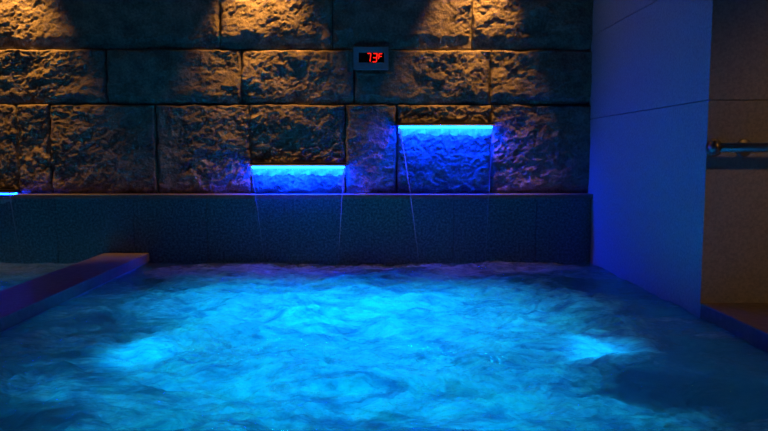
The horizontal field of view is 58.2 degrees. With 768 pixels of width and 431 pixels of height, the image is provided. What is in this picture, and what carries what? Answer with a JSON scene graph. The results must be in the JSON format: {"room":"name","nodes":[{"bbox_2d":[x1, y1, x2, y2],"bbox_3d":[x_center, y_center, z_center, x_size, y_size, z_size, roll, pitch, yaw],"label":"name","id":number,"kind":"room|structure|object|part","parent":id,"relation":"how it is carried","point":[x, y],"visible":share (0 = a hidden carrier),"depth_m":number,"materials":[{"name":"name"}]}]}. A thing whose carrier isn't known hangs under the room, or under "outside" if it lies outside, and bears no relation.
{"room":"indoor spa pool","nodes":[
{"label":"indoor spa pool","id":0,"kind":"room"},
{"bbox_2d":[0,199,590,265],"bbox_3d":[-1.449,0.568,4.613,5.620,1.372,0.125,0,5,-1],"label":"wall","id":1,"kind":"structure","parent":0,"point":[293,231],"depth_m":4.52,"materials":[{"name":"tile"}]},
{"bbox_2d":[0,193,592,198],"bbox_3d":[-1.449,-0.129,4.541,5.620,0.028,0.174,0,5,-1],"label":"trim","id":2,"kind":"structure","parent":1,"relation":"on","point":[89,195],"depth_m":4.47,"materials":[{"name":"grey stone"}]},
{"bbox_2d":[0,0,592,193],"bbox_3d":[-0.611,-0.350,4.675,7.500,3.290,0.310,0,5,-1],"label":"wall","id":3,"kind":"structure","parent":0,"point":[97,96],"depth_m":4.51,"materials":[{"name":"stone"}]},
{"bbox_2d":[0,189,20,194],"bbox_3d":[-2.723,-0.154,4.521,0.656,0.036,0.175,0,5,-1],"label":"spout","id":4,"kind":"object","parent":3,"relation":"attached to","point":[2,191],"visible":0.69,"depth_m":4.47,"materials":[{"name":"metal"}]},
{"bbox_2d":[0,193,20,263],"bbox_3d":[-2.687,0.086,4.436,0.711,0.464,0.067,0,5,-1],"label":"water","id":5,"kind":"object","parent":4,"relation":"attached to","point":[2,201],"visible":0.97,"depth_m":4.43,"materials":[{"name":"blue liquid"}]},
{"bbox_2d":[249,162,346,167],"bbox_3d":[-0.557,-0.330,4.534,0.626,0.036,0.175,0,5,-1],"label":"spout","id":6,"kind":"object","parent":3,"relation":"attached to","point":[253,164],"visible":0.88,"depth_m":4.46,"materials":[{"name":"metal"}]},
{"bbox_2d":[250,166,344,256],"bbox_3d":[-0.555,-0.002,4.452,0.611,0.637,0.075,0,5,-1],"label":"water","id":7,"kind":"object","parent":6,"relation":"attached to","point":[296,172],"visible":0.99,"depth_m":4.46,"materials":[{"name":"blue liquid"}]},
{"bbox_2d":[353,47,387,69],"bbox_3d":[-0.085,-1.023,4.496,0.227,0.145,0.050,0,5,-1],"label":"display","id":8,"kind":"object","parent":3,"relation":"attached to","point":[364,58],"visible":1,"depth_m":4.47,"materials":[{"name":"grey plastic"}]},
{"bbox_2d":[396,123,493,127],"bbox_3d":[0.397,-0.589,4.524,0.627,0.036,0.175,0,5,-1],"label":"spout","id":9,"kind":"object","parent":3,"relation":"attached to","point":[402,125],"visible":0.89,"depth_m":4.44,"materials":[{"name":"metal"}]},
{"bbox_2d":[398,125,492,260],"bbox_3d":[0.398,-0.132,4.447,0.612,0.896,0.086,0,5,-1],"label":"water","id":10,"kind":"object","parent":9,"relation":"attached to","point":[475,132],"visible":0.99,"depth_m":4.45,"materials":[{"name":"blue liquid"}]},
{"bbox_2d":[588,0,767,317],"bbox_3d":[2.259,-0.281,3.895,1.780,3.188,1.850,0,5,-1],"label":"wall","id":11,"kind":"structure","parent":0,"point":[687,226],"depth_m":3.21,"materials":[{"name":"tile"}]},
{"bbox_2d":[700,303,767,350],"bbox_3d":[1.585,0.590,1.153,0.358,0.084,3.748,0,5,-1],"label":"ledge","id":12,"kind":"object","parent":11,"relation":"attached to","point":[746,321],"depth_m":2.78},
{"bbox_2d":[705,139,767,156],"bbox_3d":[2.016,-0.286,2.912,1.322,0.076,0.110,0,5,-1],"label":"handrail","id":13,"kind":"object","parent":11,"relation":"attached to","point":[713,147],"visible":1,"depth_m":2.87,"materials":[{"name":"metal"}]},
{"bbox_3d":[2.027,-0.284,2.888,1.300,0.039,0.039,0,5,-1],"label":"rail","id":14,"kind":"part","parent":13,"relation":"part of","materials":[{"name":"metal"}]},
{"bbox_3d":[-1.260,1.083,1.611,5.920,0.979,6.050,0,5,-1],"label":"basin","id":15,"kind":"object","parent":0,"visible":0},
{"bbox_2d":[0,262,78,290],"bbox_3d":[-3.012,0.478,2.664,2.444,0.046,3.700,0,5,-1],"label":"pool water","id":16,"kind":"object","parent":15,"relation":"in","point":[11,274],"visible":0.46,"depth_m":4.21,"materials":[{"name":"blue liquid"}]},
{"bbox_2d":[0,253,149,333],"bbox_3d":[-1.645,0.946,1.798,0.293,0.916,5.537,0,5,-1],"label":"ledge","id":17,"kind":"object","parent":15,"relation":"on","point":[22,302],"visible":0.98,"depth_m":3.44,"materials":[{"name":"grey stone"}]},
{"bbox_2d":[0,261,767,430],"bbox_3d":[-0.066,0.485,2.452,2.909,0.093,4.200,0,5,-1],"label":"pool water","id":18,"kind":"object","parent":15,"relation":"in","point":[252,345],"visible":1,"depth_m":2.43,"materials":[{"name":"blue liquid"}]}
]}

